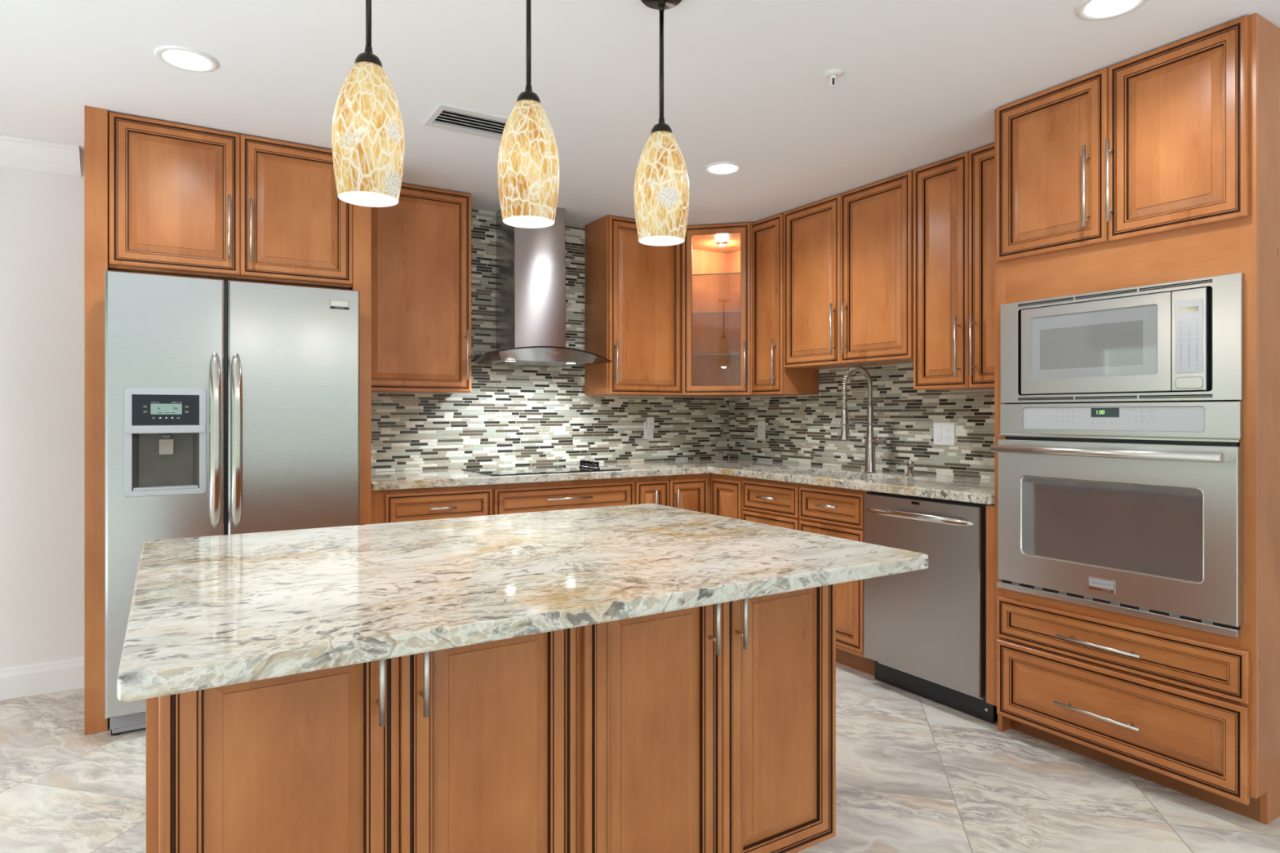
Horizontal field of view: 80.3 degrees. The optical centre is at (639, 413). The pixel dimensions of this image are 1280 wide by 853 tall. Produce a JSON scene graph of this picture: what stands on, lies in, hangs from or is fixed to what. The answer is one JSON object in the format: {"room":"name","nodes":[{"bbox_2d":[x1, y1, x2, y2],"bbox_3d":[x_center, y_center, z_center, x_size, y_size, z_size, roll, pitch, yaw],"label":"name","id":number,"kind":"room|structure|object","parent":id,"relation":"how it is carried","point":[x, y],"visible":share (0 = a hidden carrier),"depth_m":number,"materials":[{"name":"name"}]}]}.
{"room":"kitchen","nodes":[
{"label":"kitchen","id":0,"kind":"room"},
{"bbox_2d":[0,151,718,667],"bbox_3d":[-1.621,0.027,4.131,5.500,2.447,0.150,0,0,-31],"label":"wall","id":1,"kind":"structure","parent":0,"point":[42,214],"depth_m":3.39,"materials":[{"name":"white paint"}]},
{"bbox_2d":[0,133,81,177],"bbox_3d":[-3.153,-1.139,3.049,1.458,0.115,0.096,0,0,-31],"label":"trim","id":2,"kind":"structure","parent":1,"relation":"attached to","point":[15,152],"depth_m":3.35,"materials":[{"name":"white paint"}]},
{"bbox_2d":[0,656,84,700],"bbox_3d":[-3.146,1.181,3.100,1.522,0.137,0.016,0,0,-31],"label":"baseboard","id":3,"kind":"structure","parent":1,"relation":"attached to","point":[42,677],"depth_m":3.38,"materials":[{"name":"white paint"}]},
{"bbox_2d":[108,111,352,289],"bbox_3d":[-1.863,-0.887,3.488,0.916,0.617,0.691,0,0,-31],"label":"upper cabinet","id":4,"kind":"object","parent":1,"relation":"attached to","point":[184,200],"visible":0.91,"depth_m":3.19,"materials":[{"name":"brown wood"}]},
{"bbox_2d":[371,182,471,393],"bbox_3d":[-1.236,-0.656,4.072,0.592,1.079,0.349,0,0,-31],"label":"upper cabinet","id":5,"kind":"object","parent":1,"relation":"attached to","point":[421,243],"visible":0.72,"depth_m":3.98,"materials":[{"name":"brown wood"}]},
{"bbox_2d":[468,207,611,367],"bbox_3d":[-0.602,-0.740,4.369,0.842,0.912,0.490,0,0,-31],"label":"range hood","id":6,"kind":"object","parent":1,"relation":"attached to","point":[531,267],"visible":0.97,"depth_m":4.33,"materials":[{"name":"silver metal"}]},
{"bbox_2d":[503,360,516,361],"bbox_3d":[-0.702,-0.286,4.108,0.068,0.005,0.068,0,0,-31],"label":"lamp","id":7,"kind":"object","parent":6,"relation":"attached to","point":[504,360],"depth_m":4.10,"materials":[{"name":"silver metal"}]},
{"bbox_2d":[371,208,728,471],"bbox_3d":[-0.471,-0.438,4.743,2.598,1.515,0.008,0,0,-31],"label":"tile backsplash","id":8,"kind":"structure","parent":1,"relation":"attached to","point":[510,415],"depth_m":4.61,"materials":[{"name":"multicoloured tile"}]},
{"bbox_2d":[644,421,653,439],"bbox_3d":[0.059,0.111,5.057,0.072,0.118,0.008,0,0,-31],"label":"wall outlet","id":9,"kind":"object","parent":8,"relation":"attached to","point":[648,433],"visible":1,"depth_m":5.05,"materials":[{"name":"white plastic"}]},
{"bbox_2d":[645,417,653,428],"bbox_3d":[0.069,0.061,5.041,0.052,0.078,0.031,0,0,-31],"label":"plug","id":10,"kind":"object","parent":9,"relation":"attached to","point":[649,420],"visible":1,"depth_m":5.03,"materials":[{"name":"white plastic"}]},
{"bbox_2d":[584,215,682,395],"bbox_3d":[-0.026,-0.656,4.813,0.549,1.079,0.349,0,0,-31],"label":"upper cabinet","id":11,"kind":"object","parent":1,"relation":"attached to","point":[633,289],"visible":0.84,"depth_m":4.68,"materials":[{"name":"brown wood"}]},
{"bbox_2d":[661,222,782,397],"bbox_3d":[0.532,-0.656,4.984,0.614,1.079,0.623,0,0,-31],"label":"upper cabinet","id":12,"kind":"object","parent":1,"relation":"attached to","point":[717,259],"visible":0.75,"depth_m":5.18,"materials":[{"name":"brown wood"}]},
{"bbox_2d":[692,353,740,360],"bbox_3d":[0.533,-0.375,5.000,0.566,0.006,0.566,0,0,-31],"label":"glass shelf","id":13,"kind":"object","parent":12,"relation":"attached to","point":[724,357],"depth_m":5.00,"materials":[{"name":"grey"}]},
{"bbox_2d":[692,311,740,324],"bbox_3d":[0.533,-0.639,5.000,0.566,0.006,0.566,0,0,-31],"label":"glass shelf","id":14,"kind":"object","parent":12,"relation":"attached to","point":[722,317],"depth_m":5.04,"materials":[{"name":"grey"}]},
{"bbox_2d":[692,272,740,275],"bbox_3d":[0.533,-0.885,5.000,0.566,0.006,0.566,0,0,-31],"label":"glass shelf","id":15,"kind":"object","parent":12,"relation":"attached to","point":[728,273],"depth_m":4.81,"materials":[{"name":"grey"}]},
{"bbox_2d":[716,241,727,246],"bbox_3d":[0.546,-1.129,5.054,0.072,0.014,0.072,0,0,14],"label":"puck light","id":16,"kind":"object","parent":12,"relation":"attached to","point":[718,243],"depth_m":5.03,"materials":[{"name":"silver metal"}]},
{"bbox_2d":[0,0,1279,226],"bbox_3d":[0.507,-1.247,0.656,5.500,0.100,8.300,0,0,-31],"label":"ceiling","id":17,"kind":"structure","parent":0,"point":[922,83],"depth_m":2.66,"materials":[{"name":"white paint"}]},
{"bbox_2d":[154,45,217,72],"bbox_3d":[-1.528,-1.193,2.557,0.184,0.008,0.184,0,0,-31],"label":"recessed light","id":18,"kind":"object","parent":17,"relation":"in","point":[183,58],"visible":1,"depth_m":2.55,"materials":[{"name":"white paint"}]},
{"bbox_2d":[331,0,404,207],"bbox_3d":[-0.621,-0.843,1.736,0.157,0.706,0.157,0,0,-2],"label":"pendant light","id":19,"kind":"object","parent":17,"relation":"hanging from","point":[367,133],"visible":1,"depth_m":1.68,"materials":[{"name":"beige glass"}]},
{"bbox_2d":[421,101,509,140],"bbox_3d":[-0.678,-1.191,3.108,0.364,0.011,0.256,0,0,-31],"label":"ceiling vent","id":20,"kind":"object","parent":17,"relation":"in","point":[446,116],"visible":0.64,"depth_m":3.09,"materials":[{"name":"white metal"}]},
{"bbox_2d":[497,0,559,228],"bbox_3d":[-0.285,-0.843,1.942,0.157,0.706,0.157,0,0,40],"label":"pendant light","id":21,"kind":"object","parent":17,"relation":"hanging from","point":[528,166],"visible":1,"depth_m":1.89,"materials":[{"name":"beige glass"}]},
{"bbox_2d":[634,0,688,245],"bbox_3d":[0.061,-0.843,2.154,0.157,0.706,0.157,0,0,21],"label":"pendant light","id":22,"kind":"object","parent":17,"relation":"hanging from","point":[661,182],"visible":1,"depth_m":2.10,"materials":[{"name":"beige glass"}]},
{"bbox_2d":[703,161,742,175],"bbox_3d":[0.404,-1.193,3.696,0.184,0.008,0.184,0,0,-31],"label":"recessed light","id":23,"kind":"object","parent":17,"relation":"in","point":[721,168],"visible":1,"depth_m":3.69,"materials":[{"name":"white paint"}]},
{"bbox_2d":[822,68,844,88],"bbox_3d":[0.679,-1.172,2.666,0.072,0.049,0.072,0,0,-31],"label":"sprinkler","id":24,"kind":"object","parent":17,"relation":"attached to","point":[833,73],"visible":1,"depth_m":2.66,"materials":[{"name":"white plastic"}]},
{"bbox_2d":[1075,0,1147,20],"bbox_3d":[1.375,-1.193,2.208,0.184,0.008,0.184,0,0,-31],"label":"recessed light","id":25,"kind":"object","parent":17,"relation":"in","point":[1088,10],"visible":1,"depth_m":2.23,"materials":[{"name":"white paint"}]},
{"bbox_2d":[0,662,1279,852],"bbox_3d":[0.507,1.300,0.656,5.500,0.100,8.300,0,0,-31],"label":"floor","id":26,"kind":"structure","parent":0,"point":[915,773],"depth_m":2.52,"materials":[{"name":"tile"}]},
{"bbox_2d":[84,106,107,735],"bbox_3d":[-2.297,0.027,3.244,0.074,2.446,0.653,0,0,-31],"label":"surround panel","id":27,"kind":"object","parent":26,"relation":"on","point":[95,119],"visible":0.98,"depth_m":2.96,"materials":[{"name":"brown wood"}]},
{"bbox_2d":[104,270,359,735],"bbox_3d":[-1.805,0.354,3.394,0.920,1.792,0.834,0,0,-31],"label":"refrigerator","id":28,"kind":"object","parent":26,"relation":"on","point":[232,407],"visible":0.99,"depth_m":3.03,"materials":[{"name":"grey metal"}]},
{"bbox_2d":[349,204,371,524],"bbox_3d":[-1.447,0.027,3.765,0.080,2.446,0.653,0,0,-31],"label":"surround panel","id":29,"kind":"object","parent":26,"relation":"on","point":[362,215],"visible":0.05,"depth_m":3.49,"materials":[{"name":"brown wood"}]},
{"bbox_2d":[146,626,576,852],"bbox_3d":[-0.687,0.811,1.786,0.783,0.878,0.937,0,0,-32],"label":"base cabinet","id":30,"kind":"object","parent":26,"relation":"on","point":[470,748],"visible":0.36,"depth_m":1.40,"materials":[{"name":"brown wood"}]},
{"bbox_2d":[116,503,928,702],"bbox_3d":[-0.309,0.353,1.908,1.604,0.034,1.227,0,0,-32],"label":"countertop","id":31,"kind":"structure","parent":30,"relation":"on","point":[206,612],"depth_m":1.53,"materials":[{"name":"stone"}]},
{"bbox_2d":[371,484,492,524],"bbox_3d":[-1.149,0.806,3.938,0.602,0.888,0.653,0,0,-31],"label":"base cabinet","id":32,"kind":"object","parent":26,"relation":"on","point":[449,502],"visible":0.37,"depth_m":3.68,"materials":[{"name":"brown wood"}]},
{"bbox_2d":[492,477,634,515],"bbox_3d":[-0.534,0.806,4.314,0.840,0.888,0.653,0,0,-31],"label":"base cabinet","id":33,"kind":"object","parent":26,"relation":"on","point":[528,497],"visible":0.26,"depth_m":4.05,"materials":[{"name":"brown wood"}]},
{"bbox_2d":[633,475,668,506],"bbox_3d":[-0.076,0.806,4.595,0.233,0.888,0.653,0,0,-31],"label":"base cabinet","id":34,"kind":"object","parent":26,"relation":"on","point":[647,490],"visible":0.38,"depth_m":4.35,"materials":[{"name":"brown wood"}]},
{"bbox_2d":[667,473,743,519],"bbox_3d":[0.477,0.806,4.790,0.912,0.888,0.898,0,0,-31],"label":"base cabinet","id":35,"kind":"object","parent":26,"relation":"on","point":[719,495],"visible":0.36,"depth_m":4.47,"materials":[{"name":"brown wood"}]},
{"bbox_2d":[371,457,994,504],"bbox_3d":[0.174,0.339,3.690,2.598,0.040,2.476,0,0,-31],"label":"countertop","id":36,"kind":"structure","parent":35,"relation":"on","point":[978,491],"depth_m":3.94,"materials":[{"name":"stone"}]},
{"bbox_2d":[461,460,622,475],"bbox_3d":[-0.557,0.295,4.279,0.762,0.046,0.510,0,0,-31],"label":"cooktop","id":37,"kind":"object","parent":36,"relation":"in","point":[584,466],"visible":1,"depth_m":4.22,"materials":[{"name":"black glass"}]},
{"bbox_2d":[839,365,887,472],"bbox_3d":[1.187,0.031,4.040,0.248,0.575,0.131,0,0,-31],"label":"faucet","id":38,"kind":"object","parent":36,"relation":"on","point":[870,441],"visible":1,"depth_m":4.09,"materials":[{"name":"silver metal"}]},
{"bbox_2d":[894,461,915,475],"bbox_3d":[1.359,0.282,3.882,0.124,0.072,0.048,0,0,-31],"label":"soap dispenser","id":39,"kind":"object","parent":36,"relation":"on","point":[910,464],"visible":1,"depth_m":3.89,"materials":[{"name":"silver metal"}]},
{"bbox_2d":[576,583,835,852],"bbox_3d":[-0.027,0.811,2.198,0.772,0.878,0.937,0,0,-32],"label":"base cabinet","id":40,"kind":"object","parent":26,"relation":"on","point":[709,728],"visible":0.52,"depth_m":1.81,"materials":[{"name":"brown wood"}]},
{"bbox_2d":[742,477,874,675],"bbox_3d":[1.058,0.806,4.086,0.658,0.888,0.906,0,0,-31],"label":"base cabinet","id":41,"kind":"object","parent":26,"relation":"on","point":[835,512],"visible":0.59,"depth_m":3.75,"materials":[{"name":"brown wood"}]},
{"bbox_2d":[863,491,997,723],"bbox_3d":[1.435,0.807,3.414,0.676,0.886,0.608,0,0,-31],"label":"dishwasher","id":42,"kind":"object","parent":26,"relation":"on","point":[925,629],"visible":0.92,"depth_m":3.21,"materials":[{"name":"silver metal"}]},
{"bbox_2d":[986,13,1279,824],"bbox_3d":[1.848,0.027,2.788,0.681,2.446,0.885,0,0,-31],"label":"oven tower","id":43,"kind":"object","parent":26,"relation":"on","point":[1161,165],"visible":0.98,"depth_m":2.47,"materials":[{"name":"brown wood"}]},
{"bbox_2d":[989,401,1243,637],"bbox_3d":[1.792,0.320,2.738,0.634,0.714,0.793,0,0,-31],"label":"wall oven","id":44,"kind":"object","parent":43,"relation":"in","point":[1131,508],"visible":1,"depth_m":2.53,"materials":[{"name":"silver metal"}]},
{"bbox_2d":[1000,272,1244,403],"bbox_3d":[1.824,-0.233,2.747,0.531,0.382,0.780,0,0,-31],"label":"microwave","id":45,"kind":"object","parent":43,"relation":"in","point":[1187,344],"visible":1,"depth_m":2.54,"materials":[{"name":"silver metal"}]},
{"bbox_2d":[733,363,986,397],"bbox_3d":[2.788,0.027,2.053,0.150,2.447,8.000,0,0,-31],"label":"wall","id":46,"kind":"structure","parent":0,"point":[904,363],"depth_m":4.67,"materials":[{"name":"white paint"}]},
{"bbox_2d":[751,213,817,395],"bbox_3d":[0.871,-0.656,4.701,0.335,1.079,0.310,0,0,-31],"label":"upper cabinet","id":47,"kind":"object","parent":46,"relation":"attached to","point":[769,375],"visible":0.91,"depth_m":4.60,"materials":[{"name":"brown wood"}]},
{"bbox_2d":[783,169,913,369],"bbox_3d":[1.194,-0.733,4.173,0.335,0.925,0.924,0,0,-31],"label":"upper cabinet","id":48,"kind":"object","parent":46,"relation":"attached to","point":[848,256],"visible":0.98,"depth_m":4.06,"materials":[{"name":"brown wood"}]},
{"bbox_2d":[728,363,994,479],"bbox_3d":[1.280,0.024,4.363,0.008,0.589,2.467,0,0,-31],"label":"tile backsplash","id":49,"kind":"structure","parent":46,"relation":"attached to","point":[802,429],"depth_m":4.27,"materials":[{"name":"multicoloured tile"}]},
{"bbox_2d":[757,421,765,439],"bbox_3d":[0.817,0.110,5.105,0.008,0.118,0.072,0,0,-31],"label":"wall outlet","id":50,"kind":"object","parent":49,"relation":"attached to","point":[761,424],"visible":1,"depth_m":5.10,"materials":[{"name":"white plastic"}]},
{"bbox_2d":[933,422,955,445],"bbox_3d":[1.559,0.103,3.892,0.008,0.118,0.125,0,0,-31],"label":"outlet","id":51,"kind":"object","parent":49,"relation":"attached to","point":[944,432],"visible":1,"depth_m":3.88,"materials":[{"name":"white plastic"}]},
{"bbox_2d":[937,426,942,439],"bbox_3d":[1.543,0.103,3.912,0.002,0.066,0.030,0,0,-31],"label":"rocker switch","id":52,"kind":"object","parent":51,"relation":"attached to","point":[939,428],"depth_m":3.91,"materials":[{"name":"white plastic"}]},
{"bbox_2d":[945,435,951,440],"bbox_3d":[1.570,0.123,3.868,0.002,0.028,0.033,0,0,-31],"label":"receptacle","id":53,"kind":"object","parent":51,"relation":"attached to","point":[948,437],"depth_m":3.87,"materials":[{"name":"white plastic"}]},
{"bbox_2d":[945,426,951,432],"bbox_3d":[1.570,0.083,3.868,0.002,0.028,0.033,0,0,-31],"label":"receptacle","id":54,"kind":"object","parent":51,"relation":"attached to","point":[948,429],"depth_m":3.87,"materials":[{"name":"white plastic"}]},
{"bbox_2d":[913,143,994,391],"bbox_3d":[1.607,-0.656,3.499,0.335,1.079,0.649,0,0,-31],"label":"upper cabinet","id":55,"kind":"object","parent":46,"relation":"attached to","point":[953,197],"visible":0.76,"depth_m":3.52,"materials":[{"name":"brown wood"}]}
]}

